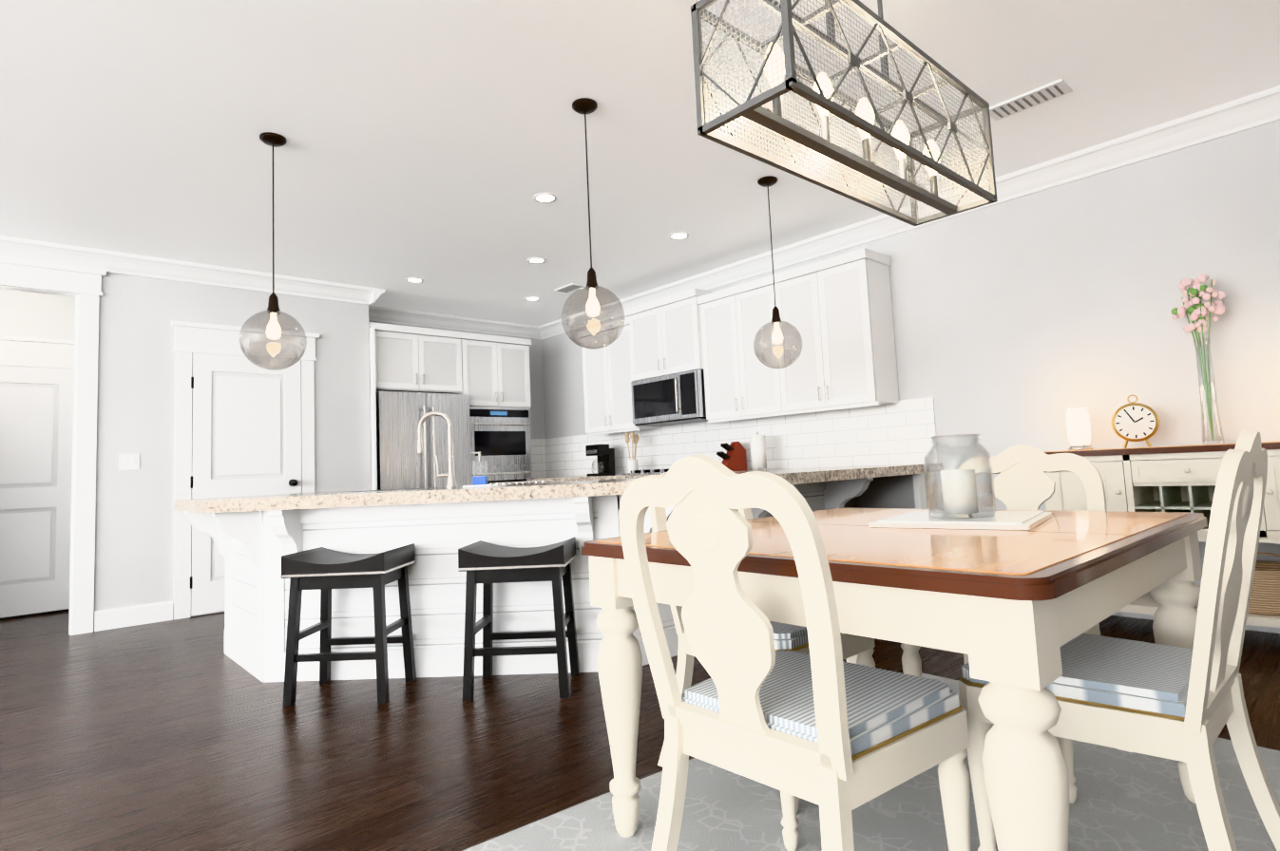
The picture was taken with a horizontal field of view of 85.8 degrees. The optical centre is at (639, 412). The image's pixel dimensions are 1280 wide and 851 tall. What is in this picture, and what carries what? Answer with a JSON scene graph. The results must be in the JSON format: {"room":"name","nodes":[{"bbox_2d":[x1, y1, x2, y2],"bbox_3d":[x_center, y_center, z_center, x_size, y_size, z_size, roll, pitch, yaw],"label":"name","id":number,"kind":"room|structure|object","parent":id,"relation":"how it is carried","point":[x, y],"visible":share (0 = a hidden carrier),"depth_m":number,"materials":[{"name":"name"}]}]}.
{"room":"dining room","nodes":[
{"label":"dining room","id":0,"kind":"room"},
{"bbox_2d":[0,289,75,340],"bbox_3d":[-7.620,0.178,2.774,9.050,2.750,1.410,2,-6,-42],"label":"wall","id":1,"kind":"structure","parent":0,"point":[32,315],"depth_m":5.85,"materials":[{"name":"paint"}]},
{"bbox_2d":[0,335,74,621],"bbox_3d":[-5.151,0.517,5.596,1.170,2.305,0.082,2,-6,-42],"label":"door","id":2,"kind":"structure","parent":1,"relation":"attached to","point":[36,396],"depth_m":5.73,"materials":[{"name":"white wood"}]},
{"bbox_2d":[93,272,371,631],"bbox_3d":[-6.455,0.128,2.813,10.630,2.750,0.100,2,-6,-42],"label":"wall","id":3,"kind":"structure","parent":0,"point":[134,517],"depth_m":5.26,"materials":[{"name":"paint"}]},
{"bbox_2d":[118,453,139,470],"bbox_3d":[-3.792,0.369,5.118,0.120,0.120,0.012,2,-6,-42],"label":"switch plates","id":4,"kind":"object","parent":3,"relation":"attached to","point":[128,462],"visible":1,"depth_m":5.12,"materials":[{"name":"white plastic"}]},
{"bbox_2d":[0,257,319,635],"bbox_3d":[-3.820,0.264,5.144,2.670,2.615,0.155,2,-6,-42],"label":"door frame","id":5,"kind":"structure","parent":3,"relation":"attached to","point":[82,285],"depth_m":5.02,"materials":[{"name":"white wood"}]},
{"bbox_2d":[190,352,301,615],"bbox_3d":[-3.169,0.549,5.591,0.802,2.040,0.106,2,-6,-42],"label":"door","id":6,"kind":"structure","parent":3,"relation":"attached to","point":[246,427],"depth_m":5.59,"materials":[{"name":"white wood"}]},
{"bbox_2d":[368,321,546,477],"bbox_3d":[-2.070,0.320,7.652,2.370,2.750,0.100,2,-6,-42],"label":"wall","id":7,"kind":"structure","parent":0,"point":[537,418],"depth_m":8.38,"materials":[{"name":"paint"}]},
{"bbox_2d":[368,322,463,392],"bbox_3d":[-2.377,-0.492,6.979,0.930,0.625,0.622,2,-6,-42],"label":"upper cabinet","id":8,"kind":"object","parent":7,"relation":"attached to","point":[400,356],"depth_m":6.72,"materials":[{"name":"white wood"}]},
{"bbox_2d":[0,611,1279,850],"bbox_3d":[-3.579,1.310,1.357,13.200,0.100,8.700,2,-6,-42],"label":"floor","id":9,"kind":"structure","parent":0,"point":[188,734],"depth_m":2.57,"materials":[{"name":"brown wood"}]},
{"bbox_2d":[280,543,416,706],"bbox_3d":[-1.357,0.980,3.245,0.480,0.660,0.366,-3,-5,3],"label":"stool","id":10,"kind":"object","parent":9,"relation":"on","point":[325,571],"visible":0.98,"depth_m":3.11,"materials":[{"name":"black paint"}]},
{"bbox_2d":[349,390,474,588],"bbox_3d":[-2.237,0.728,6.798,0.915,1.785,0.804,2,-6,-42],"label":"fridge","id":11,"kind":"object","parent":9,"relation":"on","point":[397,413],"depth_m":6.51,"materials":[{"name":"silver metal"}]},
{"bbox_2d":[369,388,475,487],"bbox_3d":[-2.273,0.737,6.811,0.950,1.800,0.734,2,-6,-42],"label":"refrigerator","id":12,"kind":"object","parent":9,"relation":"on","point":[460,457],"depth_m":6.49,"materials":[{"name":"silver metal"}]},
{"bbox_2d":[459,331,535,479],"bbox_3d":[-1.678,0.435,7.482,0.809,2.455,0.646,2,-6,-42],"label":"tall cabinet","id":13,"kind":"object","parent":9,"relation":"on","point":[496,369],"depth_m":7.29,"materials":[{"name":"white wood"}]},
{"bbox_2d":[457,536,579,701],"bbox_3d":[-0.549,0.940,3.206,0.480,0.660,0.366,-3,-5,3],"label":"stool","id":14,"kind":"object","parent":9,"relation":"on","point":[487,565],"visible":0.94,"depth_m":3.07,"materials":[{"name":"black paint"}]},
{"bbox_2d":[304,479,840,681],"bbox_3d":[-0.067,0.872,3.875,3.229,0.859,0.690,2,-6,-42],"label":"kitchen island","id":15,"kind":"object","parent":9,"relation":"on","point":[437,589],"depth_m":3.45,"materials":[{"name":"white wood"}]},
{"bbox_2d":[174,464,942,525],"bbox_3d":[-1.036,0.561,5.203,4.094,0.060,4.846,2,-6,-42],"label":"countertop","id":16,"kind":"structure","parent":15,"relation":"on","point":[408,500],"depth_m":3.45,"materials":[{"name":"beige stone"}]},
{"bbox_2d":[615,464,729,476],"bbox_3d":[0.294,0.535,6.285,0.560,0.043,0.899,2,-6,-42],"label":"cooktop","id":17,"kind":"object","parent":16,"relation":"in","point":[622,471],"depth_m":6.30,"materials":[{"name":"silver metal"}]},
{"bbox_2d":[573,498,615,571],"bbox_3d":[-0.270,0.566,3.342,0.182,0.319,0.181,2,-6,-42],"label":"base cabinet","id":18,"kind":"object","parent":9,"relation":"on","point":[593,521],"depth_m":3.42,"materials":[{"name":"white wood"}]},
{"bbox_2d":[462,672,1279,850],"bbox_3d":[0.718,1.090,1.752,2.500,0.012,1.520,1,-6,-38],"label":"rug","id":19,"kind":"object","parent":9,"relation":"on","point":[1126,801],"visible":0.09,"depth_m":1.87,"materials":[{"name":"grey carpet"}]},
{"bbox_2d":[649,470,875,812],"bbox_3d":[0.396,0.642,2.272,0.510,0.992,0.556,2,-6,-42],"label":"chair","id":20,"kind":"object","parent":19,"relation":"on","point":[791,638],"visible":0.06,"depth_m":2.20,"materials":[{"name":"beige paint"}]},
{"bbox_2d":[619,454,971,850],"bbox_3d":[0.321,0.579,1.449,0.556,0.992,0.510,2,-6,-42],"label":"chair","id":21,"kind":"object","parent":19,"relation":"on","point":[830,733],"visible":1,"depth_m":1.32,"materials":[{"name":"beige paint"}]},
{"bbox_2d":[581,508,1207,850],"bbox_3d":[0.723,0.704,1.885,1.330,0.775,1.180,2,-6,-42],"label":"dining table","id":22,"kind":"object","parent":19,"relation":"on","point":[1010,613],"visible":0.83,"depth_m":1.32,"materials":[{"name":"brown wood"}]},
{"bbox_2d":[868,434,1052,530],"bbox_3d":[0.910,0.189,1.969,0.400,0.246,0.400,-6,-6,38],"label":"centrepiece","id":23,"kind":"object","parent":22,"relation":"on","point":[961,502],"visible":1,"depth_m":1.92,"materials":[{"name":"clear glass"}]},
{"bbox_2d":[900,444,1132,803],"bbox_3d":[1.199,0.605,2.261,0.556,0.992,0.510,2,-6,-42],"label":"chair","id":24,"kind":"object","parent":19,"relation":"on","point":[1022,481],"visible":0.35,"depth_m":2.39,"materials":[{"name":"beige paint"}]},
{"bbox_2d":[958,430,1279,850],"bbox_3d":[1.095,0.553,1.567,0.510,0.992,0.556,2,-6,-42],"label":"chair","id":25,"kind":"object","parent":19,"relation":"on","point":[1185,705],"visible":0.67,"depth_m":1.41,"materials":[{"name":"beige paint"}]},
{"bbox_2d":[1043,441,1279,628],"bbox_3d":[2.888,0.653,3.526,0.489,0.970,1.340,2,-6,-42],"label":"sideboard","id":26,"kind":"object","parent":9,"relation":"on","point":[1183,479],"visible":0.4,"depth_m":3.54,"materials":[{"name":"beige paint"}]},
{"bbox_2d":[1066,407,1093,450],"bbox_3d":[2.531,0.096,3.976,0.130,0.242,0.130,2,-6,-42],"label":"lamp","id":27,"kind":"object","parent":26,"relation":"on","point":[1078,427],"visible":1,"depth_m":3.93,"materials":[{"name":"white metal"}]},
{"bbox_2d":[1111,394,1159,448],"bbox_3d":[2.712,0.049,3.777,0.213,0.293,0.051,-6,-6,36],"label":"clock","id":28,"kind":"object","parent":26,"relation":"on","point":[1135,422],"visible":0.98,"depth_m":3.76,"materials":[{"name":"gold metal"}]},
{"bbox_2d":[1170,273,1225,444],"bbox_3d":[2.942,-0.279,3.589,0.184,0.889,0.233,2,-6,-42],"label":"vase","id":29,"kind":"object","parent":26,"relation":"on","point":[1196,294],"visible":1,"depth_m":3.58,"materials":[{"name":"clear glass"}]},
{"bbox_2d":[1247,552,1279,615],"bbox_3d":[3.026,0.821,3.360,0.350,0.275,0.350,2,-6,-42],"label":"basket","id":30,"kind":"object","parent":26,"relation":"in","point":[1265,597],"visible":0.48,"depth_m":3.23,"materials":[{"name":"beige wicker"}]},
{"bbox_2d":[0,0,1279,326],"bbox_3d":[-3.708,-1.528,1.587,13.200,0.100,8.700,2,-6,-42],"label":"ceiling","id":31,"kind":"structure","parent":0,"point":[435,144],"depth_m":3.50,"materials":[{"name":"paint"}]},
{"bbox_2d":[238,132,306,370],"bbox_3d":[-1.851,-0.806,3.478,0.299,1.199,0.299,2,-6,-42],"label":"pendant light","id":32,"kind":"object","parent":31,"relation":"hanging from","point":[273,140],"visible":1,"depth_m":3.46,"materials":[{"name":"clear glass"}]},
{"bbox_2d":[405,277,423,283],"bbox_3d":[-2.015,-1.181,6.166,0.158,0.004,0.158,-6,-6,39],"label":"recessed light","id":33,"kind":"object","parent":31,"relation":"in","point":[413,279],"depth_m":6.16,"materials":[{"name":"white plastic"}]},
{"bbox_2d":[524,296,540,301],"bbox_3d":[-1.094,-1.155,7.010,0.158,0.004,0.158,-6,-6,39],"label":"recessed light","id":34,"kind":"object","parent":31,"relation":"in","point":[531,298],"depth_m":7.00,"materials":[{"name":"white plastic"}]},
{"bbox_2d":[527,257,546,264],"bbox_3d":[-0.863,-1.267,5.757,0.158,0.004,0.158,-3,-5,3],"label":"recessed light","id":35,"kind":"object","parent":31,"relation":"in","point":[537,260],"depth_m":5.75,"materials":[{"name":"white plastic"}]},
{"bbox_2d":[533,192,557,203],"bbox_3d":[-0.613,-1.384,4.453,0.158,0.004,0.158,-6,-6,39],"label":"recessed light","id":36,"kind":"object","parent":31,"relation":"in","point":[543,198],"depth_m":4.45,"materials":[{"name":"white plastic"}]},
{"bbox_2d":[554,283,585,293],"bbox_3d":[-0.680,-1.198,6.658,0.150,0.013,0.300,2,-6,-42],"label":"ceiling vent","id":37,"kind":"object","parent":31,"relation":"in","point":[571,287],"depth_m":6.63,"materials":[{"name":"white metal"}]},
{"bbox_2d":[561,97,625,349],"bbox_3d":[-0.241,-0.894,3.294,0.299,1.199,0.299,2,-6,-42],"label":"pendant light","id":38,"kind":"object","parent":31,"relation":"hanging from","point":[584,106],"visible":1,"depth_m":3.28,"materials":[{"name":"clear glass"}]},
{"bbox_2d":[668,231,689,239],"bbox_3d":[0.302,-1.357,5.305,0.158,0.004,0.158,-6,-6,39],"label":"recessed light","id":39,"kind":"object","parent":31,"relation":"in","point":[676,236],"depth_m":5.30,"materials":[{"name":"white plastic"}]},
{"bbox_2d":[753,175,802,369],"bbox_3d":[0.830,-0.863,4.286,0.299,1.199,0.299,2,-6,-42],"label":"pendant light","id":40,"kind":"object","parent":31,"relation":"hanging from","point":[768,181],"visible":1,"depth_m":4.25,"materials":[{"name":"clear glass"}]},
{"bbox_2d":[690,0,997,226],"bbox_3d":[0.597,-1.146,1.910,1.066,0.997,0.266,2,-6,-42],"label":"chandelier","id":41,"kind":"object","parent":31,"relation":"hanging from","point":[863,118],"visible":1,"depth_m":1.75,"materials":[{"name":"silver metal"}]},
{"bbox_2d":[989,78,1072,120],"bbox_3d":[1.960,-1.575,3.487,0.160,0.013,0.360,2,-6,-42],"label":"ceiling vent","id":42,"kind":"object","parent":31,"relation":"in","point":[1053,90],"depth_m":3.47,"materials":[{"name":"white metal"}]},
{"bbox_2d":[541,119,1279,588],"bbox_3d":[1.470,-0.009,5.581,0.100,2.750,7.950,2,-6,-42],"label":"wall","id":43,"kind":"structure","parent":0,"point":[1030,319],"depth_m":4.15,"materials":[{"name":"paint"}]},
{"bbox_2d":[577,317,665,434],"bbox_3d":[-0.201,-0.350,7.110,0.337,1.085,0.820,2,-6,-42],"label":"upper cabinet","id":44,"kind":"object","parent":43,"relation":"attached to","point":[604,369],"depth_m":7.01,"materials":[{"name":"white wood"}]},
{"bbox_2d":[623,365,703,426],"bbox_3d":[0.344,-0.124,6.411,0.455,0.415,0.870,2,-6,-42],"label":"microwave","id":45,"kind":"object","parent":43,"relation":"attached to","point":[675,397],"depth_m":6.27,"materials":[{"name":"silver metal"}]},
{"bbox_2d":[627,287,710,377],"bbox_3d":[0.345,-0.686,6.481,0.382,0.704,0.899,2,-6,-42],"label":"upper cabinet","id":46,"kind":"object","parent":43,"relation":"attached to","point":[664,334],"depth_m":6.32,"materials":[{"name":"white wood"}]},
{"bbox_2d":[501,397,938,479],"bbox_3d":[0.241,0.336,6.409,0.597,0.464,4.817,2,-6,-42],"label":"backsplash","id":47,"kind":"structure","parent":43,"relation":"attached to","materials":[{"name":"tile"}]},
{"bbox_2d":[699,272,802,422],"bbox_3d":[0.961,-0.507,5.827,0.337,1.085,0.857,2,-6,-42],"label":"upper cabinet","id":48,"kind":"object","parent":43,"relation":"attached to","point":[737,388],"depth_m":5.71,"materials":[{"name":"white wood"}]},
{"bbox_2d":[779,248,900,415],"bbox_3d":[1.458,-0.574,5.278,0.337,1.085,0.857,2,-6,-42],"label":"upper cabinet","id":49,"kind":"object","parent":43,"relation":"attached to","point":[840,307],"depth_m":5.05,"materials":[{"name":"white wood"}]},
{"bbox_3d":[-0.807,-0.498,-1.736,13.100,2.750,0.100,2,-6,-42],"label":"wall","id":50,"kind":"structure","parent":0,"visible":0},
{"bbox_2d":[0,235,387,631],"bbox_3d":[-6.342,0.120,2.772,10.742,2.749,0.112,2,-6,-42],"label":"crown molding","id":51,"kind":"structure","parent":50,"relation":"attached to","point":[115,262],"depth_m":5.26,"materials":[{"name":"white wood"}]},
{"bbox_2d":[387,307,539,339],"bbox_3d":[-2.107,-0.992,7.636,2.240,0.134,0.112,2,-6,-42],"label":"crown molding","id":52,"kind":"structure","parent":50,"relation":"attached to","point":[394,315],"depth_m":7.72,"materials":[{"name":"white wood"}]},
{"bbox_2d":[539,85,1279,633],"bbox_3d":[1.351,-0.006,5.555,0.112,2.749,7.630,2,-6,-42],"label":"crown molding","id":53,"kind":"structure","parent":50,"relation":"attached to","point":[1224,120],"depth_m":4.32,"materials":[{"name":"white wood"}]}
]}

